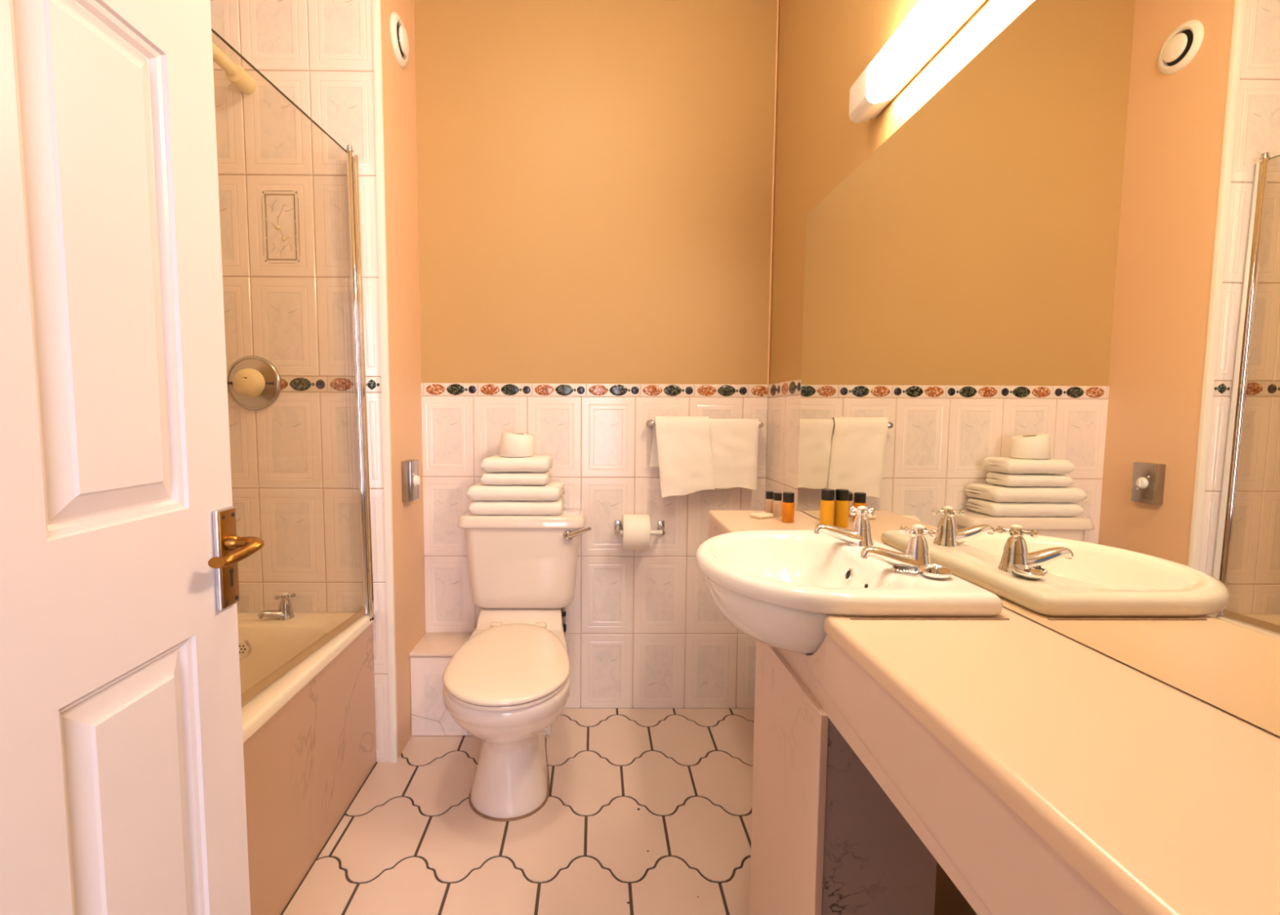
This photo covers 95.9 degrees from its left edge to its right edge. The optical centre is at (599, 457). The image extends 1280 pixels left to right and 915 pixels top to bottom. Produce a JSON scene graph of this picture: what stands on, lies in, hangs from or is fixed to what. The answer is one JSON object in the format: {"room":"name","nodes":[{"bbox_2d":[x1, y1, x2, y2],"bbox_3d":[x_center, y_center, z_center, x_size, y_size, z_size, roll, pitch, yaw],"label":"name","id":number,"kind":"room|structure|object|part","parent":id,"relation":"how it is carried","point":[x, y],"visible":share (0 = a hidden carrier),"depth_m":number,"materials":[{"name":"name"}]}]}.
{"room":"bathroom","nodes":[
{"label":"bathroom","id":0,"kind":"room"},
{"bbox_2d":[209,0,426,761],"bbox_3d":[-1.085,-0.372,1.938,0.858,2.700,0.353,0,4,0],"label":"wall","id":1,"kind":"structure","parent":0,"point":[282,182],"depth_m":1.77,"materials":[{"name":"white tile"}]},
{"bbox_2d":[212,42,256,94],"bbox_3d":[-1.055,-1.043,1.441,0.092,0.146,0.546,0,4,0],"label":"shower fixture","id":2,"kind":"object","parent":1,"relation":"attached to","point":[235,73],"visible":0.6,"depth_m":1.64,"materials":[{"name":"beige plastic"}]},
{"bbox_2d":[226,355,281,410],"bbox_3d":[-1.064,-0.227,1.747,0.167,0.167,0.060,0,4,0],"label":"shower valve","id":3,"kind":"object","parent":1,"relation":"attached to","point":[254,383],"visible":1,"depth_m":1.76,"materials":[{"name":"silver metal"}]},
{"bbox_3d":[-1.064,-0.226,1.737,0.088,0.088,0.040,0,4,0],"label":"knob","id":4,"kind":"part","parent":3,"relation":"part of","materials":[{"name":"beige plastic"}]},
{"bbox_3d":[-0.964,-0.696,1.742,0.110,0.214,0.003,0,4,0],"label":"gold frame","id":5,"kind":"part","parent":1,"relation":"part of","materials":[{"name":"tile"}]},
{"bbox_3d":[-0.964,-0.690,1.742,0.062,0.174,0.001,0,4,0],"label":"stem","id":6,"kind":"part","parent":1,"relation":"part of","materials":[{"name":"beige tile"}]},
{"bbox_2d":[371,0,398,762],"bbox_3d":[-0.663,-0.358,1.773,0.022,2.700,0.014,0,4,0],"label":"trim","id":7,"kind":"structure","parent":1,"relation":"attached to","point":[376,12],"depth_m":1.77,"materials":[{"name":"white paint"}]},
{"bbox_2d":[390,12,408,67],"bbox_3d":[-0.638,-1.348,1.864,0.028,0.147,0.147,0,4,0],"label":"air vent","id":8,"kind":"object","parent":1,"relation":"in","point":[399,37],"visible":1,"depth_m":1.84,"materials":[{"name":"white plastic"}]},
{"bbox_2d":[401,459,419,502],"bbox_3d":[-0.635,0.078,1.954,0.046,0.136,0.086,0,4,0],"label":"switch","id":9,"kind":"object","parent":1,"relation":"attached to","point":[410,468],"visible":1,"depth_m":1.92,"materials":[{"name":"silver metal"}]},
{"bbox_3d":[-0.621,0.078,1.956,0.012,0.039,0.039,0,4,0],"label":"knob","id":10,"kind":"part","parent":9,"relation":"part of","materials":[{"name":"white plastic"}]},
{"bbox_2d":[280,707,754,914],"bbox_3d":[-0.395,1.091,1.193,2.238,0.100,2.260,0,4,0],"label":"floor","id":11,"kind":"structure","parent":0,"point":[646,811],"depth_m":1.55,"materials":[{"name":"beige tile"}]},
{"bbox_2d":[237,612,376,914],"bbox_3d":[-1.060,0.802,1.010,0.698,0.500,1.684,0,4,0],"label":"bathtub","id":12,"kind":"object","parent":11,"relation":"on","point":[309,740],"visible":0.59,"depth_m":1.46,"materials":[{"name":"beige ceramic"}]},
{"bbox_2d":[257,591,296,620],"bbox_3d":[-0.981,0.458,1.757,0.055,0.083,0.099,3,5,36],"label":"tap","id":13,"kind":"object","parent":12,"relation":"on","point":[285,612],"visible":1,"depth_m":1.76,"materials":[{"name":"silver metal"}]},
{"bbox_3d":[-1.000,0.480,1.758,0.073,0.037,0.040,-2,5,-29],"label":"spout","id":14,"kind":"part","parent":13,"relation":"part of","materials":[{"name":"silver metal"}]},
{"bbox_3d":[-0.985,0.427,1.764,0.021,0.014,0.014,-4,6,-43],"label":"arm","id":15,"kind":"part","parent":13,"relation":"part of","materials":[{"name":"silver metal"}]},
{"bbox_3d":[-0.958,0.428,1.756,0.014,0.014,0.021,-1,4,-15],"label":"arm","id":16,"kind":"part","parent":13,"relation":"part of","materials":[{"name":"silver metal"}]},
{"bbox_3d":[-0.952,0.426,1.782,0.021,0.014,0.014,-1,5,-15],"label":"arm","id":17,"kind":"part","parent":13,"relation":"part of","materials":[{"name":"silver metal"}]},
{"bbox_2d":[211,27,379,705],"bbox_3d":[-0.747,-0.167,1.368,0.053,1.447,0.833,1,4,3],"label":"screen","id":18,"kind":"object","parent":12,"relation":"on","point":[355,165],"visible":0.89,"depth_m":1.74,"materials":[{"name":"clear glass"}]},
{"bbox_2d":[408,632,551,735],"bbox_3d":[-0.418,0.822,2.106,0.488,0.300,0.198,0,4,0],"label":"ledge","id":19,"kind":"object","parent":11,"relation":"on","point":[430,657],"visible":0.37,"depth_m":2.02,"materials":[{"name":"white tile"}]},
{"bbox_2d":[442,508,591,822],"bbox_3d":[-0.262,0.607,1.798,0.467,0.776,0.776,0,4,0],"label":"toilet","id":20,"kind":"object","parent":11,"relation":"on","point":[509,682],"visible":1,"depth_m":1.70,"materials":[{"name":"cream glazed ceramic"},{"name":"cream plastic"},{"name":"chrome"}]},
{"bbox_3d":[-0.257,0.581,1.676,0.348,0.022,0.534,0,4,0],"label":"lid","id":21,"kind":"part","parent":20,"relation":"part of","materials":[{"name":"beige plastic"}]},
{"bbox_3d":[-0.257,0.599,1.677,0.342,0.010,0.528,0,4,0],"label":"seat","id":22,"kind":"part","parent":20,"relation":"part of","materials":[{"name":"beige plastic"}]},
{"bbox_2d":[469,497,563,515],"bbox_3d":[-0.293,0.172,2.063,0.321,0.052,0.155,0,4,0],"label":"folded towel","id":23,"kind":"object","parent":20,"relation":"on","point":[476,507],"visible":0.79,"depth_m":1.99,"materials":[{"name":"white fabric"}]},
{"bbox_2d":[466,481,564,501],"bbox_3d":[-0.294,0.120,2.058,0.330,0.055,0.163,0,4,0],"label":"folded towel","id":24,"kind":"object","parent":23,"relation":"on","point":[551,491],"visible":0.88,"depth_m":1.98,"materials":[{"name":"white fabric"}]},
{"bbox_2d":[480,471,551,484],"bbox_3d":[-0.293,0.071,2.037,0.235,0.045,0.115,0,4,0],"label":"folded towel","id":25,"kind":"object","parent":24,"relation":"on","point":[494,477],"visible":0.88,"depth_m":1.99,"materials":[{"name":"white fabric"}]},
{"bbox_2d":[480,455,553,472],"bbox_3d":[-0.289,0.022,2.035,0.239,0.053,0.131,0,4,0],"label":"folded towel","id":26,"kind":"object","parent":25,"relation":"on","point":[537,464],"visible":0.88,"depth_m":1.98,"materials":[{"name":"white fabric"}]},
{"bbox_2d":[498,431,533,457],"bbox_3d":[-0.294,-0.049,2.030,0.122,0.087,0.113,0,4,0],"label":"toilet roll","id":27,"kind":"object","parent":26,"relation":"on","point":[513,444],"visible":1,"depth_m":1.98,"materials":[{"name":"paper"}]},
{"bbox_3d":[-0.274,0.219,2.065,0.445,0.042,0.185,0,4,0],"label":"cistern lid","id":28,"kind":"part","parent":20,"relation":"part of","materials":[{"name":"white ceramic"}]},
{"bbox_3d":[-0.109,0.268,1.981,0.038,0.038,0.026,0,4,0],"label":"flush lever","id":29,"kind":"part","parent":20,"relation":"part of","materials":[{"name":"silver metal"}]},
{"bbox_3d":[-0.071,0.256,1.960,0.089,0.049,0.018,2,5,24],"label":"arm","id":30,"kind":"part","parent":20,"relation":"part of","materials":[{"name":"silver metal"}]},
{"bbox_2d":[708,510,1279,914],"bbox_3d":[0.478,0.642,0.989,0.300,0.836,1.665,0,4,0],"label":"vanity unit","id":31,"kind":"object","parent":11,"relation":"on","point":[1044,772],"visible":0.83,"depth_m":0.59,"materials":[{"name":"beige stone"}]},
{"bbox_2d":[749,511,773,519],"bbox_3d":[0.468,0.167,1.667,0.055,0.012,0.045,-2,5,-29],"label":"sachet","id":32,"kind":"object","parent":31,"relation":"on","point":[760,515],"visible":1,"depth_m":1.65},
{"bbox_2d":[764,491,773,514],"bbox_3d":[0.503,0.135,1.709,0.024,0.069,0.024,0,4,0],"label":"toiletry bottle","id":33,"kind":"object","parent":31,"relation":"on","point":[769,495],"visible":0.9,"depth_m":1.70,"materials":[{"name":"beige plastic"}]},
{"bbox_2d":[773,492,782,517],"bbox_3d":[0.516,0.138,1.674,0.025,0.070,0.025,0,4,0],"label":"toiletry bottle","id":34,"kind":"object","parent":31,"relation":"on","point":[777,502],"visible":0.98,"depth_m":1.66,"materials":[{"name":"beige plastic"}]},
{"bbox_2d":[781,492,794,523],"bbox_3d":[0.521,0.138,1.594,0.033,0.082,0.033,0,4,0],"label":"toiletry bottle","id":35,"kind":"object","parent":31,"relation":"on","point":[788,504],"visible":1,"depth_m":1.58,"materials":[{"name":"orange plastic"}]},
{"bbox_2d":[819,488,834,525],"bbox_3d":[0.601,0.134,1.524,0.035,0.100,0.035,0,4,0],"label":"toiletry bottle","id":36,"kind":"object","parent":31,"relation":"on","point":[827,502],"visible":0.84,"depth_m":1.51,"materials":[{"name":"orange plastic"}]},
{"bbox_2d":[695,529,1003,654],"bbox_3d":[0.391,0.253,1.095,0.412,0.140,0.500,0,4,0],"label":"basin","id":37,"kind":"object","parent":31,"relation":"in","point":[778,588],"visible":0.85,"depth_m":0.95,"materials":[{"name":"white ceramic"}]},
{"bbox_2d":[813,506,875,546],"bbox_3d":[0.501,0.139,1.185,0.122,0.083,0.052,1,4,12],"label":"tap","id":38,"kind":"object","parent":37,"relation":"on","point":[860,535],"visible":1,"depth_m":1.17,"materials":[{"name":"silver metal"}]},
{"bbox_3d":[0.486,0.159,1.179,0.096,0.045,0.040,0,4,0],"label":"spout","id":39,"kind":"part","parent":38,"relation":"part of","materials":[{"name":"silver metal"}]},
{"bbox_3d":[0.518,0.111,1.169,0.021,0.014,0.015,0,4,0],"label":"arm","id":40,"kind":"part","parent":38,"relation":"part of","materials":[{"name":"silver metal"}]},
{"bbox_3d":[0.535,0.110,1.176,0.021,0.012,0.021,0,4,0],"label":"handle","id":41,"kind":"part","parent":38,"relation":"part of","materials":[{"name":"silver metal"}]},
{"bbox_3d":[0.543,0.112,1.158,0.015,0.014,0.021,0,4,0],"label":"arm","id":42,"kind":"part","parent":38,"relation":"part of","materials":[{"name":"silver metal"}]},
{"bbox_2d":[860,524,937,573],"bbox_3d":[0.504,0.155,0.980,0.121,0.083,0.048,0,4,0],"label":"tap","id":43,"kind":"object","parent":37,"relation":"on","point":[916,556],"visible":0.99,"depth_m":0.97,"materials":[{"name":"silver metal"}]},
{"bbox_3d":[0.492,0.174,0.982,0.096,0.045,0.040,0,4,0],"label":"spout","id":44,"kind":"part","parent":43,"relation":"part of","materials":[{"name":"silver metal"}]},
{"bbox_3d":[0.527,0.124,0.992,0.014,0.014,0.021,-2,5,-30],"label":"arm","id":45,"kind":"part","parent":43,"relation":"part of","materials":[{"name":"silver metal"}]},
{"bbox_3d":[0.527,0.127,0.965,0.021,0.014,0.014,-2,5,-29],"label":"arm","id":46,"kind":"part","parent":43,"relation":"part of","materials":[{"name":"silver metal"}]},
{"bbox_3d":[0.541,0.125,0.979,0.021,0.012,0.021,0,4,0],"label":"handle","id":47,"kind":"part","parent":43,"relation":"part of","materials":[{"name":"silver metal"}]},
{"bbox_3d":[0.555,0.127,0.965,0.014,0.014,0.021,-2,5,-30],"label":"arm","id":48,"kind":"part","parent":43,"relation":"part of","materials":[{"name":"silver metal"}]},
{"bbox_2d":[892,564,952,579],"bbox_3d":[0.532,0.185,0.955,0.089,0.020,0.045,4,5,37],"label":"plug","id":49,"kind":"object","parent":37,"relation":"on","point":[935,571],"visible":0.99,"depth_m":0.94,"materials":[{"name":"silver metal"}]},
{"bbox_3d":[0.520,0.184,0.962,0.032,0.019,0.070,-3,5,-36],"label":"ball chain","id":50,"kind":"part","parent":49,"relation":"part of","materials":[{"name":"silver metal"}]},
{"bbox_2d":[413,0,777,708],"bbox_3d":[-0.397,-0.386,2.163,2.238,2.700,0.102,0,4,0],"label":"wall","id":51,"kind":"structure","parent":0,"point":[595,176],"depth_m":2.10,"materials":[{"name":"beige paint"}]},
{"bbox_2d":[622,514,650,550],"bbox_3d":[0.130,0.271,2.095,0.096,0.129,0.129,0,4,0],"label":"toilet roll","id":52,"kind":"object","parent":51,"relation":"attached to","point":[636,528],"visible":0.98,"depth_m":2.04,"materials":[{"name":"paper"}]},
{"bbox_2d":[614,520,665,534],"bbox_3d":[0.149,0.264,2.126,0.186,0.053,0.082,0,4,0],"label":"toilet roll holder","id":53,"kind":"object","parent":51,"relation":"attached to","point":[618,531],"visible":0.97,"depth_m":2.13,"materials":[{"name":"silver metal"}]},
{"bbox_3d":[0.068,0.261,2.160,0.025,0.053,0.012,0,4,0],"label":"wall plate","id":54,"kind":"part","parent":53,"relation":"part of","materials":[{"name":"silver metal"}]},
{"bbox_3d":[0.229,0.262,2.162,0.025,0.053,0.012,0,4,0],"label":"wall plate","id":55,"kind":"part","parent":53,"relation":"part of","materials":[{"name":"silver metal"}]},
{"bbox_2d":[645,419,763,428],"bbox_3d":[0.382,-0.121,2.104,0.424,0.033,0.071,0,4,0],"label":"towel rail","id":56,"kind":"object","parent":51,"relation":"attached to","point":[650,424],"visible":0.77,"depth_m":2.07,"materials":[{"name":"silver metal"}]},
{"bbox_3d":[0.187,-0.122,2.103,0.033,0.033,0.071,0,4,0],"label":"post","id":57,"kind":"part","parent":56,"relation":"part of","materials":[{"name":"silver metal"}]},
{"bbox_2d":[649,416,715,497],"bbox_3d":[0.298,-0.003,2.087,0.230,0.291,0.072,0,4,0],"label":"hanging towel","id":58,"kind":"object","parent":56,"relation":"hanging from","point":[681,447],"visible":1,"depth_m":2.06,"materials":[{"name":"white fabric"}]},
{"bbox_2d":[709,418,759,489],"bbox_3d":[0.481,-0.012,2.092,0.179,0.257,0.049,0,4,0],"label":"hanging towel","id":59,"kind":"object","parent":56,"relation":"hanging from","point":[734,442],"visible":0.96,"depth_m":2.08,"materials":[{"name":"white fabric"}]},
{"bbox_3d":[0.578,-0.120,2.106,0.033,0.033,0.071,0,4,0],"label":"post","id":60,"kind":"part","parent":56,"relation":"part of","materials":[{"name":"silver metal"}]},
{"bbox_2d":[765,0,1279,914],"bbox_3d":[0.680,-0.298,1.058,0.102,2.700,2.146,0,4,0],"label":"wall","id":61,"kind":"structure","parent":0,"point":[824,46],"depth_m":1.70,"materials":[{"name":"beige paint"}]},
{"bbox_2d":[767,0,779,384],"bbox_3d":[0.625,-0.998,2.076,0.008,1.459,0.008,0,4,0],"label":"trim","id":62,"kind":"structure","parent":61,"relation":"attached to","point":[778,1],"depth_m":2.08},
{"bbox_2d":[848,0,986,123],"bbox_3d":[0.604,-0.790,1.019,0.058,0.088,0.613,0,4,0],"label":"wall light","id":63,"kind":"object","parent":61,"relation":"attached to","point":[931,24],"visible":1,"depth_m":1.10,"materials":[{"name":"white plastic"}]},
{"bbox_2d":[797,0,1279,736],"bbox_3d":[0.629,-0.221,0.941,0.006,0.896,1.670,0,4,0],"label":"mirror","id":64,"kind":"object","parent":61,"relation":"attached to","point":[1041,324],"visible":0.89,"depth_m":0.75,"materials":[{"name":"clear mirror"}]},
{"bbox_3d":[-0.378,-0.224,0.030,2.043,2.700,0.100,0,4,0],"label":"wall","id":65,"kind":"structure","parent":0,"visible":0},
{"bbox_2d":[0,0,264,914],"bbox_3d":[-0.441,0.101,0.417,0.087,1.977,0.589,0,4,0],"label":"door","id":66,"kind":"structure","parent":65,"relation":"in","point":[122,792],"depth_m":0.54,"materials":[{"name":"white paint"}]},
{"bbox_3d":[-0.467,-0.175,0.533,0.035,0.481,0.171,0,4,0],"label":"panel","id":67,"kind":"part","parent":66,"relation":"part of","materials":[{"name":"white paint"}]},
{"bbox_3d":[-0.470,0.542,0.588,0.035,0.686,0.171,0,4,0],"label":"panel","id":68,"kind":"part","parent":66,"relation":"part of","materials":[{"name":"white paint"}]},
{"bbox_3d":[-0.449,0.120,0.691,0.006,0.120,0.034,0,4,0],"label":"handle","id":69,"kind":"part","parent":66,"relation":"part of","materials":[{"name":"metal"}]},
{"bbox_3d":[-0.445,0.120,0.692,0.002,0.115,0.030,0,4,0],"label":"plate","id":70,"kind":"part","parent":66,"relation":"part of","materials":[{"name":"gold metal"}]},
{"bbox_3d":[-0.419,0.110,0.671,0.039,0.027,0.058,0,4,0],"label":"lever","id":71,"kind":"part","parent":66,"relation":"part of","materials":[{"name":"gold metal"}]}
]}

